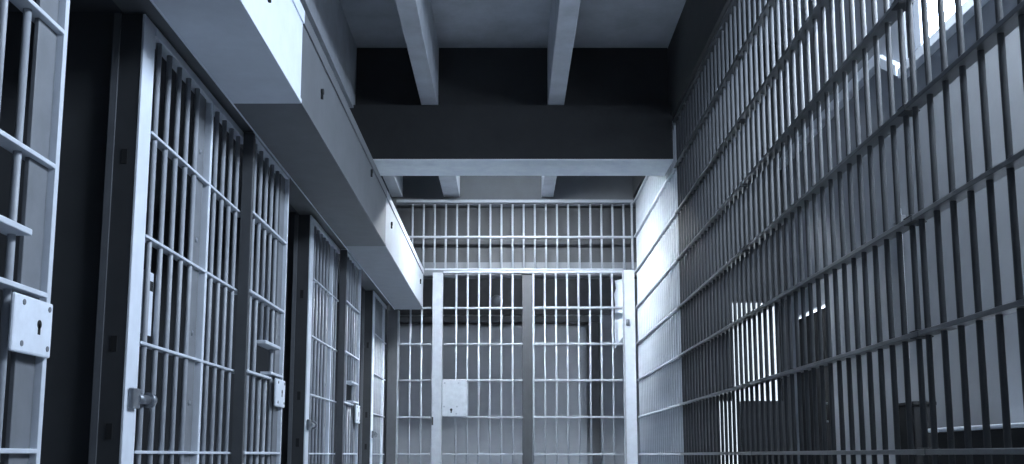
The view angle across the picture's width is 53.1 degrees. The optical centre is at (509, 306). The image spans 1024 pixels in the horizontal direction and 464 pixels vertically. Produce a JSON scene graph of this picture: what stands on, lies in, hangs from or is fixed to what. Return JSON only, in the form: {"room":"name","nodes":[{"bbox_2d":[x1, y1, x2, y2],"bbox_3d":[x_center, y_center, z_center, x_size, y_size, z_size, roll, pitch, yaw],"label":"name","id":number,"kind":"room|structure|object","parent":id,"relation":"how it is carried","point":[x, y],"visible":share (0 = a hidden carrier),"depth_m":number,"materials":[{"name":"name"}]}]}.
{"room":"prison interior","nodes":[
{"label":"prison interior","id":0,"kind":"room"},
{"bbox_2d":[0,12,363,463],"bbox_3d":[-2.467,-0.475,5.324,2.265,3.870,15.600,0,-8,0],"label":"wall","id":1,"kind":"structure","parent":0,"point":[81,181],"depth_m":3.44,"materials":[{"name":"paint"}]},
{"bbox_2d":[8,0,365,290],"bbox_3d":[-2.353,-0.978,3.911,2.195,0.060,12.660,0,-8,0],"label":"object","id":2,"kind":"structure","parent":1,"relation":"attached to","point":[75,5],"depth_m":5.03,"materials":[{"name":"paint"}]},
{"bbox_2d":[150,0,304,103],"bbox_3d":[-1.052,-1.506,0.960,0.409,0.404,6.627,0,-8,0],"label":"housing","id":3,"kind":"object","parent":1,"relation":"attached to","point":[251,50],"visible":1,"depth_m":3.72,"materials":[{"name":"grey metal"}]},
{"bbox_2d":[0,0,69,463],"bbox_3d":[-1.178,-0.074,2.224,0.070,2.145,0.740,0,-8,0],"label":"door","id":4,"kind":"structure","parent":3,"relation":"hanging from","point":[27,310],"depth_m":2.51,"materials":[{"name":"paint"}]},
{"bbox_2d":[0,215,31,235],"bbox_3d":[-1.175,-0.200,2.300,0.064,0.016,0.315,0,-8,0],"label":"shelf","id":5,"kind":"object","parent":4,"relation":"attached to","point":[8,227],"depth_m":2.39,"materials":[{"name":"metal"}]},
{"bbox_2d":[232,13,386,246],"bbox_3d":[-1.052,-0.821,5.675,0.409,0.404,2.897,0,-8,0],"label":"housing","id":6,"kind":"object","parent":1,"relation":"attached to","point":[318,141],"visible":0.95,"depth_m":5.15,"materials":[{"name":"grey metal"}]},
{"bbox_2d":[231,132,289,463],"bbox_3d":[-1.178,0.313,4.886,0.070,2.145,0.740,0,-8,0],"label":"door","id":7,"kind":"structure","parent":6,"relation":"hanging from","point":[252,145],"depth_m":4.86,"materials":[{"name":"paint"}]},
{"bbox_2d":[257,340,280,349],"bbox_3d":[-1.175,0.187,4.962,0.064,0.016,0.315,0,-8,0],"label":"shelf","id":8,"kind":"object","parent":7,"relation":"attached to","point":[268,345],"depth_m":4.95,"materials":[{"name":"metal"}]},
{"bbox_2d":[300,0,355,107],"bbox_3d":[-1.343,-2.512,2.916,0.285,0.530,10.250,0,-8,0],"label":"trim","id":9,"kind":"structure","parent":1,"relation":"attached to","point":[327,19],"depth_m":7.12,"materials":[{"name":"paint"}]},
{"bbox_2d":[345,191,423,309],"bbox_3d":[-1.052,-0.389,8.649,0.409,0.404,3.107,0,-8,0],"label":"housing","id":10,"kind":"object","parent":1,"relation":"attached to","point":[395,268],"visible":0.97,"depth_m":8.24,"materials":[{"name":"metal"}]},
{"bbox_2d":[335,249,361,463],"bbox_3d":[-1.178,0.696,7.528,0.070,2.145,0.700,0,-8,0],"label":"door","id":11,"kind":"structure","parent":10,"relation":"hanging from","point":[348,363],"depth_m":7.51,"materials":[{"name":"paint"}]},
{"bbox_2d":[346,381,357,385],"bbox_3d":[-1.175,0.568,7.585,0.064,0.016,0.315,0,-8,0],"label":"shelf","id":12,"kind":"object","parent":11,"relation":"attached to","point":[352,383],"depth_m":7.58,"materials":[{"name":"metal"}]},
{"bbox_2d":[381,176,636,463],"bbox_3d":[-1.083,0.256,10.361,4.834,3.870,0.260,0,-8,0],"label":"wall","id":13,"kind":"structure","parent":0,"point":[414,187],"depth_m":10.58,"materials":[{"name":"paint"}]},
{"bbox_2d":[396,200,633,270],"bbox_3d":[0.052,-0.717,10.310,2.384,0.718,0.070,0,-8,0],"label":"metal bars","id":14,"kind":"object","parent":13,"relation":"attached to","point":[412,202],"visible":0.94,"depth_m":10.30,"materials":[{"name":"paint"}]},
{"bbox_2d":[395,207,636,261],"bbox_3d":[0.050,-0.731,10.507,2.560,0.595,0.015,0,-8,0],"label":"wall","id":15,"kind":"structure","parent":13,"relation":"attached to","point":[405,213],"depth_m":10.50,"materials":[{"name":"paint"}]},
{"bbox_2d":[421,262,636,276],"bbox_3d":[0.037,-0.375,10.417,2.534,0.135,0.090,0,-8,0],"label":"trim","id":16,"kind":"structure","parent":13,"relation":"attached to","point":[628,266],"depth_m":10.38,"materials":[{"name":"paint"}]},
{"bbox_2d":[614,279,622,347],"bbox_3d":[1.100,0.071,10.270,0.100,0.710,0.008,0,-8,0],"label":"strip","id":17,"kind":"object","parent":13,"relation":"attached to","point":[618,283],"visible":0.79,"depth_m":10.27,"materials":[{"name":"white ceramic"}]},
{"bbox_2d":[622,270,637,463],"bbox_3d":[1.183,0.891,10.070,0.123,2.530,0.113,0,-8,0],"label":"door frame","id":18,"kind":"structure","parent":13,"relation":"attached to","point":[628,282],"depth_m":10.08,"materials":[{"name":"paint"}]},
{"bbox_2d":[442,271,624,463],"bbox_3d":[0.230,0.882,10.061,1.780,2.505,0.093,0,-8,0],"label":"gate","id":19,"kind":"object","parent":18,"relation":"attached to","point":[454,391],"visible":1,"depth_m":10.10,"materials":[{"name":"metal"}]},
{"bbox_2d":[350,105,672,158],"bbox_3d":[-0.026,-1.305,8.066,2.548,0.428,0.450,0,-8,0],"label":"beam","id":20,"kind":"structure","parent":0,"point":[388,131],"depth_m":7.85,"materials":[{"name":"paint"}]},
{"bbox_2d":[373,159,672,175],"bbox_3d":[-0.026,-1.088,8.035,2.548,0.010,0.446,0,-8,0],"label":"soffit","id":21,"kind":"structure","parent":20,"relation":"attached to","point":[386,167],"depth_m":8.02,"materials":[{"name":"paint"}]},
{"bbox_2d":[400,279,639,463],"bbox_3d":[-0.900,0.471,11.840,5.200,3.870,2.730,0,-8,0],"label":"wall","id":22,"kind":"structure","parent":0,"point":[606,319],"depth_m":12.97,"materials":[{"name":"paint"}]},
{"bbox_2d":[491,295,502,306],"bbox_3d":[-0.160,-0.049,12.895,0.150,0.153,0.457,0,-8,0],"label":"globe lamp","id":23,"kind":"object","parent":22,"relation":"attached to","point":[495,300],"visible":0.91,"depth_m":12.69,"materials":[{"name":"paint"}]},
{"bbox_2d":[398,316,600,463],"bbox_3d":[-0.435,1.339,12.841,3.130,2.440,0.180,0,-8,0],"label":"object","id":24,"kind":"structure","parent":22,"relation":"in","point":[448,331],"depth_m":12.85,"materials":[{"name":"paint"}]},
{"bbox_2d":[390,279,619,314],"bbox_3d":[-0.900,-0.584,13.206,4.900,1.390,0.030,0,-8,0],"label":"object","id":25,"kind":"structure","parent":22,"relation":"attached to","point":[449,285],"depth_m":13.13,"materials":[{"name":"paint"}]},
{"bbox_2d":[339,0,803,104],"bbox_3d":[-0.700,-2.464,5.612,5.800,0.150,16.000,0,-8,0],"label":"ceiling","id":26,"kind":"structure","parent":0,"point":[372,23],"depth_m":7.58,"materials":[{"name":"concrete"}]},
{"bbox_2d":[383,176,402,196],"bbox_3d":[-1.145,-1.549,9.410,0.110,0.570,2.140,0,-8,0],"label":"beam","id":27,"kind":"structure","parent":26,"relation":"attached to","point":[394,184],"depth_m":10.05,"materials":[{"name":"paint"}]},
{"bbox_2d":[395,0,438,104],"bbox_3d":[-0.618,-2.524,2.933,0.125,0.502,10.280,0,-8,0],"label":"beam","id":28,"kind":"structure","parent":26,"relation":"attached to","point":[416,17],"depth_m":6.96,"materials":[{"name":"paint"}]},
{"bbox_2d":[439,176,459,196],"bbox_3d":[-0.588,-1.549,9.410,0.165,0.570,2.140,0,-8,0],"label":"beam","id":29,"kind":"structure","parent":26,"relation":"attached to","point":[450,185],"depth_m":10.02,"materials":[{"name":"paint"}]},
{"bbox_2d":[541,176,556,196],"bbox_3d":[0.385,-1.549,9.410,0.120,0.570,2.140,0,-8,0],"label":"beam","id":30,"kind":"structure","parent":26,"relation":"attached to","point":[548,183],"depth_m":10.04,"materials":[{"name":"paint"}]},
{"bbox_2d":[547,0,579,104],"bbox_3d":[0.357,-2.524,2.933,0.125,0.502,10.280,0,-8,0],"label":"beam","id":31,"kind":"structure","parent":26,"relation":"attached to","point":[564,13],"depth_m":6.89,"materials":[{"name":"paint"}]},
{"bbox_2d":[634,121,683,463],"bbox_3d":[1.274,0.357,8.865,0.060,3.240,2.504,0,-8,0],"label":"wall","id":32,"kind":"structure","parent":0,"point":[656,200],"depth_m":8.68,"materials":[{"name":"white paint"}]},
{"bbox_2d":[682,45,792,463],"bbox_3d":[1.717,-0.119,7.778,0.766,3.870,0.100,0,-8,0],"label":"wall","id":33,"kind":"structure","parent":0,"point":[769,46],"depth_m":7.78,"materials":[{"name":"paint"}]},
{"bbox_2d":[356,48,668,104],"bbox_3d":[0.020,-1.759,8.188,2.440,0.506,0.340,0,-8,0],"label":"wall","id":34,"kind":"structure","parent":33,"relation":"attached to","point":[384,76],"depth_m":8.02,"materials":[{"name":"paint"}]},
{"bbox_2d":[632,0,767,197],"bbox_3d":[1.369,-2.305,4.114,0.250,0.595,12.680,0,-8,0],"label":"wall","id":35,"kind":"structure","parent":33,"relation":"attached to","point":[699,21],"depth_m":7.04,"materials":[{"name":"paint"}]},
{"bbox_2d":[719,401,742,463],"bbox_3d":[1.635,1.251,7.574,0.190,1.100,0.010,0,-8,0],"label":"window","id":36,"kind":"structure","parent":33,"relation":"in","point":[719,401],"depth_m":7.62,"materials":[{"name":"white glass"}]},
{"bbox_2d":[730,302,782,400],"bbox_3d":[1.845,0.336,7.707,0.390,0.750,0.010,0,-8,0],"label":"window","id":37,"kind":"structure","parent":33,"relation":"in","point":[732,302],"depth_m":7.70,"materials":[{"name":"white glass"}]},
{"bbox_2d":[781,0,1023,463],"bbox_3d":[2.150,-0.854,2.716,0.100,3.870,10.330,0,-8,0],"label":"wall","id":38,"kind":"structure","parent":0,"point":[1012,41],"depth_m":5.17,"materials":[{"name":"paint"}]},
{"bbox_2d":[799,308,831,463],"bbox_3d":[2.109,0.876,7.042,0.082,1.670,0.690,0,-8,0],"label":"door","id":39,"kind":"structure","parent":38,"relation":"in","point":[823,309],"depth_m":7.04,"materials":[{"name":"metal"}]},
{"bbox_2d":[779,55,899,169],"bbox_3d":[2.075,-1.167,6.652,0.050,0.240,2.430,0,-8,0],"label":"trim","id":40,"kind":"structure","parent":38,"relation":"attached to","point":[883,63],"depth_m":6.28,"materials":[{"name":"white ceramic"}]},
{"bbox_2d":[893,215,908,345],"bbox_3d":[2.075,-0.125,5.404,0.050,0.800,0.060,0,-8,0],"label":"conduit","id":41,"kind":"object","parent":38,"relation":"attached to","point":[902,216],"visible":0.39,"depth_m":5.42,"materials":[{"name":"grey metal"}]},
{"bbox_2d":[897,0,988,77],"bbox_3d":[2.110,-2.088,3.122,0.120,1.090,4.780,0,-8,0],"label":"window","id":42,"kind":"structure","parent":38,"relation":"in","point":[968,5],"depth_m":5.01,"materials":[{"name":"glass"}]},
{"bbox_3d":[-0.700,1.054,1.868,5.800,0.150,9.600,0,-8,0],"label":"floor","id":43,"kind":"structure","parent":0,"visible":0},
{"bbox_2d":[88,13,243,463],"bbox_3d":[-1.258,0.185,3.957,0.137,2.170,1.358,0,-8,0],"label":"door","id":44,"kind":"structure","parent":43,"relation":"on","point":[116,397],"depth_m":3.56,"materials":[{"name":"grey metal"}]},
{"bbox_2d":[141,269,153,335],"bbox_3d":[-1.251,-0.012,3.538,0.004,0.220,0.090,0,-8,0],"label":"card","id":45,"kind":"object","parent":44,"relation":"attached to","point":[152,274],"visible":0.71,"depth_m":3.56,"materials":[{"name":"white paper"}]},
{"bbox_2d":[287,215,339,463],"bbox_3d":[-1.258,0.584,6.702,0.137,2.170,1.068,0,-8,0],"label":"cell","id":46,"kind":"object","parent":43,"relation":"on","point":[304,428],"visible":1,"depth_m":6.40,"materials":[{"name":"grey metal"}]},
{"bbox_2d":[673,0,758,463],"bbox_3d":[1.274,0.017,6.522,0.060,3.240,2.219,0,-8,0],"label":"bars","id":47,"kind":"object","parent":43,"relation":"in","point":[691,198],"visible":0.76,"depth_m":6.35,"materials":[{"name":"paint"}]},
{"bbox_2d":[738,0,940,463],"bbox_3d":[1.274,-0.303,4.317,0.060,3.240,2.224,0,-8,0],"label":"bars","id":48,"kind":"object","parent":43,"relation":"in","point":[892,14],"visible":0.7,"depth_m":4.14,"materials":[{"name":"paint"}]},
{"bbox_2d":[899,401,936,463],"bbox_3d":[1.800,0.887,4.479,0.104,0.932,0.210,0,-8,0],"label":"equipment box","id":49,"kind":"object","parent":43,"relation":"on","point":[915,404],"visible":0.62,"depth_m":4.44,"materials":[{"name":"metal"}]},
{"bbox_2d":[900,0,1023,463],"bbox_3d":[1.274,-0.618,2.148,0.060,3.240,2.149,0,-8,0],"label":"bars","id":50,"kind":"object","parent":43,"relation":"in","point":[1005,25],"visible":1,"depth_m":2.84,"materials":[{"name":"paint"}]},
{"bbox_2d":[928,422,1023,463],"bbox_3d":[1.927,0.814,3.560,0.315,0.812,1.460,0,-8,0],"label":"bed","id":51,"kind":"object","parent":43,"relation":"on","point":[1017,429],"visible":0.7,"depth_m":3.86,"materials":[{"name":"metal"}]},
{"bbox_3d":[-0.700,2.204,9.785,5.800,0.150,6.400,0,-8,0],"label":"floor","id":52,"kind":"structure","parent":0,"visible":0},
{"bbox_2d":[359,291,386,463],"bbox_3d":[-1.258,0.998,9.557,0.137,2.170,0.958,0,-8,0],"label":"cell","id":53,"kind":"object","parent":52,"relation":"on","point":[373,343],"visible":1,"depth_m":9.22,"materials":[{"name":"grey metal"}]},
{"bbox_2d":[386,310,399,463],"bbox_3d":[-1.151,1.095,10.064,0.108,2.125,0.086,0,-8,0],"label":"post","id":54,"kind":"object","parent":52,"relation":"on","point":[393,315],"visible":1,"depth_m":10.07,"materials":[{"name":"metal"}]},
{"bbox_2d":[397,307,430,463],"bbox_3d":[-0.938,1.071,10.050,0.315,2.148,0.056,0,-8,0],"label":"bars","id":55,"kind":"object","parent":52,"relation":"in","point":[410,321],"visible":0.9,"depth_m":10.07,"materials":[{"name":"paint"}]},
{"bbox_2d":[431,273,442,463],"bbox_3d":[-0.715,0.907,10.073,0.100,2.500,0.103,0,-8,0],"label":"gate post","id":56,"kind":"object","parent":52,"relation":"on","point":[437,304],"visible":0.97,"depth_m":10.07,"materials":[{"name":"metal"}]},
{"bbox_3d":[-0.700,-1.610,-2.495,5.800,3.870,0.200,0,-8,0],"label":"wall","id":57,"kind":"structure","parent":0,"visible":0},
{"bbox_2d":[113,0,389,304],"bbox_3d":[-1.212,-0.934,3.905,0.185,0.013,12.660,0,-8,0],"label":"trim","id":58,"kind":"structure","parent":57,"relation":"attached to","point":[298,201],"depth_m":4.23,"materials":[{"name":"grey metal"}]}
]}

